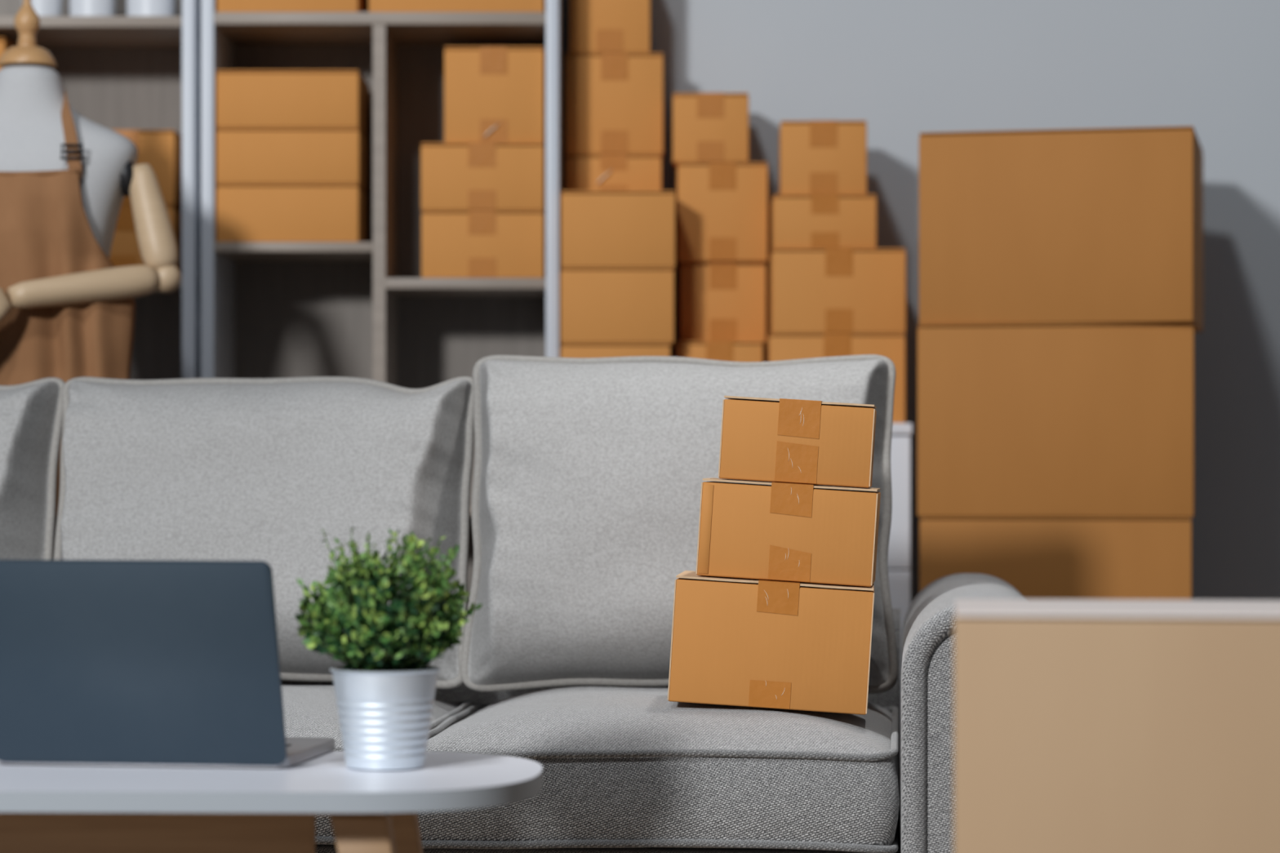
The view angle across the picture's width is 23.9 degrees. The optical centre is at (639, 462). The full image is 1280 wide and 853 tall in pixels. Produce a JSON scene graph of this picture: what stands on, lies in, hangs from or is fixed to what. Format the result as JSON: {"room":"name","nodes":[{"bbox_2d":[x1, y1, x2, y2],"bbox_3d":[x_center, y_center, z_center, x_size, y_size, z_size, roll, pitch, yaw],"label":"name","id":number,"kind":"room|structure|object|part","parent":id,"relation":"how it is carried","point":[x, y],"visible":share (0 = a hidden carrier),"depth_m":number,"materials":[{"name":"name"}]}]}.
{"room":"home office","nodes":[
{"label":"home office","id":0,"kind":"room"},
{"bbox_2d":[563,0,1279,604],"bbox_3d":[0.000,-0.650,6.050,6.400,2.900,0.100,0,0,0],"label":"wall","id":1,"kind":"structure","parent":0,"point":[907,68],"depth_m":6.00,"materials":[{"name":"grey paint"}]},
{"bbox_3d":[0.000,0.825,2.550,6.400,0.050,7.100,0,0,0],"label":"floor","id":2,"kind":"structure","parent":0,"visible":0},
{"bbox_2d":[0,0,180,518],"bbox_3d":[-1.152,-0.019,5.097,0.698,1.638,0.392,0,0,-34],"label":"mannequin","id":3,"kind":"object","parent":2,"relation":"on","point":[32,92],"depth_m":5.11,"materials":[{"name":"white fabric"}]},
{"bbox_3d":[-1.052,-0.279,5.159,0.382,0.746,0.209,0,0,0],"label":"apron","id":4,"kind":"part","parent":3,"relation":"part of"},
{"bbox_3d":[-0.835,-0.417,5.176,0.088,0.190,0.069,0,0,0],"label":"arm","id":5,"kind":"part","parent":3,"relation":"part of","materials":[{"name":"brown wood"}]},
{"bbox_2d":[0,0,200,559],"bbox_3d":[-1.222,-0.300,5.800,0.780,2.200,0.300,0,0,0],"label":"shelving unit","id":6,"kind":"object","parent":2,"relation":"on","point":[120,71],"visible":0.28,"depth_m":5.94,"materials":[{"name":"laminate"}]},
{"bbox_2d":[22,0,62,15],"bbox_3d":[-1.135,-0.922,5.740,0.083,0.172,0.083,0,0,0],"label":"jar","id":7,"kind":"object","parent":6,"relation":"on","point":[42,7],"visible":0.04,"depth_m":5.71,"materials":[{"name":"white ceramic"}]},
{"bbox_2d":[69,0,115,15],"bbox_3d":[-1.040,-0.922,5.740,0.088,0.172,0.088,0,0,0],"label":"jar","id":8,"kind":"object","parent":6,"relation":"on","point":[77,7],"visible":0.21,"depth_m":5.70,"materials":[{"name":"white ceramic"}]},
{"bbox_2d":[109,204,182,275],"bbox_3d":[-0.975,-0.418,5.800,0.188,0.138,0.202,0,0,0],"label":"cardboard box","id":9,"kind":"object","parent":6,"relation":"on","point":[125,250],"visible":0.29,"depth_m":5.70,"materials":[{"name":"brown cardboard"}]},
{"bbox_2d":[112,129,182,209],"bbox_3d":[-0.971,-0.557,5.800,0.185,0.142,0.202,0,0,0],"label":"cardboard box","id":10,"kind":"object","parent":9,"relation":"on","point":[162,149],"visible":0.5,"depth_m":5.70,"materials":[{"name":"brown cardboard"}]},
{"bbox_2d":[126,0,174,15],"bbox_3d":[-0.929,-0.922,5.740,0.093,0.172,0.093,0,0,0],"label":"jar","id":11,"kind":"object","parent":6,"relation":"on","point":[134,7],"visible":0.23,"depth_m":5.70,"materials":[{"name":"white ceramic"}]},
{"bbox_3d":[-0.844,-0.300,5.800,0.024,2.200,0.300,0,0,0],"label":"panel","id":12,"kind":"part","parent":6,"relation":"part of","materials":[{"name":"laminate"}]},
{"bbox_3d":[-1.297,-0.461,5.780,0.200,0.224,0.202,0,0,0],"label":"cardboard box","id":13,"kind":"object","parent":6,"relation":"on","visible":0},
{"bbox_2d":[0,37,16,69],"bbox_3d":[-1.296,-0.686,5.780,0.204,0.227,0.202,0,0,0],"label":"cardboard box","id":14,"kind":"object","parent":13,"relation":"on","point":[5,43],"visible":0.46,"depth_m":5.68,"materials":[{"name":"brown cardboard"}]},
{"bbox_2d":[0,751,542,852],"bbox_3d":[-0.696,0.574,3.427,1.169,0.451,0.455,0,0,1],"label":"coffee table","id":15,"kind":"object","parent":2,"relation":"on","point":[44,808],"visible":0.95,"depth_m":3.34,"materials":[{"name":"white laminate"}]},
{"bbox_2d":[0,560,334,768],"bbox_3d":[-0.560,0.228,3.534,0.345,0.237,0.311,0,0,8],"label":"laptop","id":16,"kind":"object","parent":15,"relation":"on","point":[145,663],"visible":1,"depth_m":3.41,"materials":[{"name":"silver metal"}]},
{"bbox_3d":[-0.398,0.376,3.267,0.242,0.010,0.017,0,0,1],"label":"rail","id":17,"kind":"part","parent":15,"relation":"part of","materials":[{"name":"white wood"}]},
{"bbox_3d":[-0.272,0.591,3.281,0.126,0.417,0.040,0,0,1],"label":"leg","id":18,"kind":"part","parent":15,"relation":"part of","materials":[{"name":"brown wood"}]},
{"bbox_2d":[294,527,482,770],"bbox_3d":[-0.293,0.211,3.445,0.204,0.274,0.210,0,0,0],"label":"potted plant","id":19,"kind":"object","parent":15,"relation":"on","point":[385,689],"visible":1,"depth_m":3.41,"materials":[{"name":"green plant"}]},
{"bbox_3d":[-0.291,0.291,3.450,0.127,0.114,0.127,0,0,0],"label":"pot","id":20,"kind":"part","parent":19,"relation":"part of","materials":[{"name":"metal"}]},
{"bbox_3d":[-0.267,0.591,3.541,0.126,0.417,0.040,0,0,1],"label":"leg","id":21,"kind":"part","parent":15,"relation":"part of","materials":[{"name":"brown wood"}]},
{"bbox_2d":[200,0,563,606],"bbox_3d":[-0.486,-0.300,5.800,0.670,2.200,0.300,0,0,0],"label":"shelving unit","id":22,"kind":"object","parent":2,"relation":"on","point":[366,310],"visible":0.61,"depth_m":5.92,"materials":[{"name":"laminate"}]},
{"bbox_3d":[-0.809,-0.300,5.800,0.024,2.200,0.300,0,0,0],"label":"panel","id":23,"kind":"part","parent":22,"relation":"part of","materials":[{"name":"laminate"}]},
{"bbox_2d":[217,0,368,12],"bbox_3d":[-0.660,-0.931,5.790,0.265,0.176,0.260,0,0,0],"label":"cardboard box","id":24,"kind":"object","parent":22,"relation":"on","point":[223,6],"visible":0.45,"depth_m":5.66,"materials":[{"name":"brown cardboard"}]},
{"bbox_2d":[216,183,370,242],"bbox_3d":[-0.660,-0.467,5.785,0.267,0.110,0.250,0,0,0],"label":"cardboard box","id":25,"kind":"object","parent":22,"relation":"on","point":[245,212],"visible":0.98,"depth_m":5.66,"materials":[{"name":"brown cardboard"}]},
{"bbox_2d":[216,127,370,194],"bbox_3d":[-0.660,-0.575,5.785,0.268,0.104,0.250,0,0,0],"label":"cardboard box","id":26,"kind":"object","parent":25,"relation":"on","point":[244,155],"visible":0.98,"depth_m":5.66,"materials":[{"name":"brown cardboard"}]},
{"bbox_2d":[216,70,370,140],"bbox_3d":[-0.660,-0.682,5.785,0.267,0.107,0.250,0,0,0],"label":"cardboard box","id":27,"kind":"object","parent":26,"relation":"on","point":[244,98],"visible":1,"depth_m":5.66,"materials":[{"name":"brown cardboard"}]},
{"bbox_2d":[368,0,546,12],"bbox_3d":[-0.344,-0.931,5.790,0.328,0.176,0.260,0,0,0],"label":"cardboard box","id":28,"kind":"object","parent":22,"relation":"on","point":[375,6],"visible":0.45,"depth_m":5.66,"materials":[{"name":"brown cardboard"}]},
{"bbox_2d":[421,209,546,278],"bbox_3d":[-0.295,-0.409,5.785,0.229,0.128,0.252,0,0,0],"label":"cardboard box","id":29,"kind":"object","parent":22,"relation":"on","point":[470,243],"visible":0.96,"depth_m":5.66,"materials":[{"name":"brown cardboard"}]},
{"bbox_2d":[420,142,546,216],"bbox_3d":[-0.296,-0.536,5.785,0.230,0.127,0.252,0,0,0],"label":"cardboard box","id":30,"kind":"object","parent":29,"relation":"on","point":[455,176],"visible":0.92,"depth_m":5.66,"materials":[{"name":"brown cardboard"}]},
{"bbox_2d":[444,46,546,151],"bbox_3d":[-0.274,-0.690,5.786,0.187,0.182,0.249,0,0,0],"label":"cardboard box","id":31,"kind":"object","parent":30,"relation":"on","point":[492,94],"visible":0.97,"depth_m":5.67,"materials":[{"name":"beige cardboard"}]},
{"bbox_3d":[-0.164,-0.300,5.800,0.024,2.200,0.300,0,0,0],"label":"panel","id":32,"kind":"part","parent":22,"relation":"part of","materials":[{"name":"laminate"}]},
{"bbox_2d":[280,573,1025,852],"bbox_3d":[-0.619,0.488,4.456,2.435,0.623,0.990,0,0,5],"label":"sofa","id":33,"kind":"object","parent":2,"relation":"on","point":[626,769],"visible":0.42,"depth_m":3.95,"materials":[{"name":"fabric"}]},
{"bbox_2d":[0,377,65,559],"bbox_3d":[-1.231,0.100,4.695,0.648,0.466,0.256,0,0,7],"label":"cushion","id":34,"kind":"object","parent":33,"relation":"on","point":[31,413],"visible":0.63,"depth_m":4.67,"materials":[{"name":"fabric"}]},
{"bbox_2d":[53,376,474,688],"bbox_3d":[-0.586,0.104,4.602,0.661,0.476,0.259,0,0,6],"label":"cushion","id":35,"kind":"object","parent":33,"relation":"on","point":[187,468],"visible":0.64,"depth_m":4.55,"materials":[{"name":"fabric"}]},
{"bbox_2d":[281,685,471,836],"bbox_3d":[-0.613,0.419,4.375,0.660,0.174,0.758,0,0,5],"label":"seat cushion","id":36,"kind":"object","parent":33,"relation":"on","point":[309,711],"depth_m":4.19,"materials":[{"name":"fabric"}]},
{"bbox_3d":[-0.616,0.606,4.481,1.997,0.188,0.890,0,0,5],"label":"frame","id":37,"kind":"part","parent":33,"relation":"part of","materials":[{"name":"fabric"}]},
{"bbox_2d":[417,686,900,848],"bbox_3d":[0.040,0.419,4.318,0.660,0.174,0.757,0,0,5],"label":"seat cushion","id":38,"kind":"object","parent":33,"relation":"on","point":[624,767],"depth_m":3.95,"materials":[{"name":"fabric"}]},
{"bbox_2d":[460,354,897,693],"bbox_3d":[0.058,0.090,4.522,0.655,0.509,0.254,0,0,5],"label":"cushion","id":39,"kind":"object","parent":33,"relation":"on","point":[589,473],"visible":0.71,"depth_m":4.47,"materials":[{"name":"fabric"}]},
{"bbox_2d":[667,570,874,715],"bbox_3d":[0.185,0.248,4.199,0.281,0.188,0.202,0,0,5],"label":"cardboard box","id":40,"kind":"object","parent":33,"relation":"on","point":[735,642],"visible":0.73,"depth_m":4.10,"materials":[{"name":"beige cardboard"}]},
{"bbox_2d":[695,477,880,586],"bbox_3d":[0.208,0.095,4.198,0.248,0.147,0.177,0,0,6],"label":"cardboard box","id":41,"kind":"object","parent":40,"relation":"on","point":[757,530],"visible":0.94,"depth_m":4.11,"materials":[{"name":"beige cardboard"}]},
{"bbox_2d":[718,395,876,488],"bbox_3d":[0.220,-0.028,4.194,0.214,0.126,0.152,0,0,6],"label":"cardboard box","id":42,"kind":"object","parent":41,"relation":"on","point":[781,440],"visible":1,"depth_m":4.12,"materials":[{"name":"beige cardboard"}]},
{"bbox_3d":[0.444,0.454,3.882,0.147,0.483,0.020,0,0,5],"label":"panel","id":43,"kind":"part","parent":33,"relation":"part of","materials":[{"name":"fabric"}]},
{"bbox_3d":[0.487,0.439,4.367,0.215,0.522,0.974,0,0,5],"label":"arm","id":44,"kind":"part","parent":33,"relation":"part of","materials":[{"name":"fabric"}]},
{"bbox_2d":[888,422,911,789],"bbox_3d":[0.176,0.364,5.776,0.653,0.873,0.419,0,0,0],"label":"base cabinet","id":45,"kind":"object","parent":2,"relation":"on","point":[899,549],"visible":0.12,"depth_m":5.58,"materials":[{"name":"white paint"}]},
{"bbox_2d":[560,342,670,358],"bbox_3d":[-0.045,-0.147,5.790,0.204,0.149,0.340,0,0,0],"label":"cardboard box","id":46,"kind":"object","parent":45,"relation":"on","point":[580,350],"visible":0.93,"depth_m":5.62,"materials":[{"name":"brown cardboard"}]},
{"bbox_2d":[560,267,674,349],"bbox_3d":[-0.042,-0.293,5.790,0.212,0.140,0.340,0,0,0],"label":"cardboard box","id":47,"kind":"object","parent":46,"relation":"on","point":[598,304],"visible":0.98,"depth_m":5.62,"materials":[{"name":"brown cardboard"}]},
{"bbox_2d":[560,191,675,271],"bbox_3d":[-0.041,-0.434,5.790,0.212,0.142,0.340,0,0,0],"label":"cardboard box","id":48,"kind":"object","parent":47,"relation":"on","point":[599,228],"visible":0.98,"depth_m":5.62,"materials":[{"name":"brown cardboard"}]},
{"bbox_2d":[565,154,662,191],"bbox_3d":[-0.050,-0.549,5.881,0.184,0.086,0.179,0,0,0],"label":"cardboard box","id":49,"kind":"object","parent":48,"relation":"on","point":[584,172],"visible":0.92,"depth_m":5.80,"materials":[{"name":"beige cardboard"}]},
{"bbox_2d":[565,53,663,162],"bbox_3d":[-0.049,-0.690,5.890,0.187,0.194,0.182,0,0,0],"label":"cardboard box","id":50,"kind":"object","parent":49,"relation":"on","point":[615,101],"visible":0.99,"depth_m":5.80,"materials":[{"name":"brown cardboard"}]},
{"bbox_2d":[568,0,650,53],"bbox_3d":[-0.058,-0.892,5.885,0.156,0.211,0.172,0,0,0],"label":"cardboard box","id":51,"kind":"object","parent":50,"relation":"on","point":[595,26],"visible":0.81,"depth_m":5.80,"materials":[{"name":"brown cardboard"}]},
{"bbox_2d":[675,341,763,361],"bbox_3d":[0.150,-0.151,5.800,0.163,0.156,0.202,0,0,0],"label":"cardboard box","id":52,"kind":"object","parent":45,"relation":"on","point":[731,351],"visible":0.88,"depth_m":5.70,"materials":[{"name":"brown cardboard"}]},
{"bbox_2d":[679,262,766,345],"bbox_3d":[0.159,-0.306,5.870,0.164,0.155,0.202,0,0,0],"label":"cardboard box","id":53,"kind":"object","parent":52,"relation":"on","point":[719,301],"visible":0.95,"depth_m":5.77,"materials":[{"name":"brown cardboard"}]},
{"bbox_2d":[675,162,768,268],"bbox_3d":[0.158,-0.478,5.865,0.172,0.189,0.212,0,0,0],"label":"cardboard box","id":54,"kind":"object","parent":53,"relation":"on","point":[722,208],"visible":0.98,"depth_m":5.76,"materials":[{"name":"brown cardboard"}]},
{"bbox_2d":[672,92,748,171],"bbox_3d":[0.138,-0.639,5.855,0.145,0.133,0.192,0,0,2],"label":"cardboard box","id":55,"kind":"object","parent":54,"relation":"on","point":[708,126],"visible":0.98,"depth_m":5.76,"materials":[{"name":"brown cardboard"}]},
{"bbox_2d":[764,333,905,422],"bbox_3d":[0.371,-0.158,5.800,0.256,0.171,0.242,0,0,0],"label":"cardboard box","id":56,"kind":"object","parent":45,"relation":"on","point":[777,346],"visible":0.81,"depth_m":5.68,"materials":[{"name":"brown cardboard"}]},
{"bbox_2d":[767,248,906,335],"bbox_3d":[0.374,-0.323,5.800,0.252,0.160,0.242,0,0,0],"label":"cardboard box","id":57,"kind":"object","parent":56,"relation":"on","point":[810,290],"visible":0.98,"depth_m":5.68,"materials":[{"name":"brown cardboard"}]},
{"bbox_2d":[768,194,876,254],"bbox_3d":[0.348,-0.454,5.800,0.195,0.102,0.222,0,0,0],"label":"cardboard box","id":58,"kind":"object","parent":57,"relation":"on","point":[794,220],"visible":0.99,"depth_m":5.69,"materials":[{"name":"brown cardboard"}]},
{"bbox_2d":[779,120,866,194],"bbox_3d":[0.350,-0.576,5.800,0.163,0.141,0.202,0,0,2],"label":"cardboard box","id":59,"kind":"object","parent":58,"relation":"on","point":[817,157],"visible":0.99,"depth_m":5.70,"materials":[{"name":"brown cardboard"}]},
{"bbox_3d":[0.339,0.074,5.588,0.321,0.245,0.017,0,0,0],"label":"drawer","id":60,"kind":"part","parent":45,"relation":"part of","materials":[{"name":"white paint"}]},
{"bbox_3d":[0.339,0.467,5.588,0.321,0.536,0.017,0,0,0],"label":"door","id":61,"kind":"part","parent":45,"relation":"part of","materials":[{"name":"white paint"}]},
{"bbox_3d":[0.176,-0.062,5.780,0.653,0.021,0.409,0,0,0],"label":"panel","id":62,"kind":"part","parent":45,"relation":"part of","materials":[{"name":"white paint"}]},
{"bbox_2d":[954,599,1279,852],"bbox_3d":[0.566,0.470,2.929,0.520,0.660,0.300,0,0,6],"label":"base cabinet","id":63,"kind":"object","parent":2,"relation":"on","point":[1082,726],"visible":1,"depth_m":2.79,"materials":[{"name":"beige wood"}]},
{"bbox_3d":[0.780,0.620,5.647,0.485,0.360,0.440,0,0,9],"label":"cardboard box","id":64,"kind":"object","parent":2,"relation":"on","visible":0},
{"bbox_2d":[919,516,1191,599],"bbox_3d":[0.779,0.269,5.647,0.485,0.341,0.440,0,0,9],"label":"cardboard box","id":65,"kind":"object","parent":64,"relation":"on","point":[1042,557],"visible":0.27,"depth_m":5.43,"materials":[{"name":"brown cardboard"}]},
{"bbox_2d":[917,322,1194,517],"bbox_3d":[0.779,-0.076,5.647,0.493,0.348,0.440,0,0,9],"label":"cardboard box","id":66,"kind":"object","parent":65,"relation":"on","point":[1029,420],"visible":1,"depth_m":5.43,"materials":[{"name":"brown cardboard"}]},
{"bbox_2d":[919,125,1203,332],"bbox_3d":[0.794,-0.425,5.644,0.491,0.348,0.440,0,0,13],"label":"cardboard box","id":67,"kind":"object","parent":66,"relation":"on","point":[1082,225],"visible":0.98,"depth_m":5.43,"materials":[{"name":"brown cardboard"}]}
]}

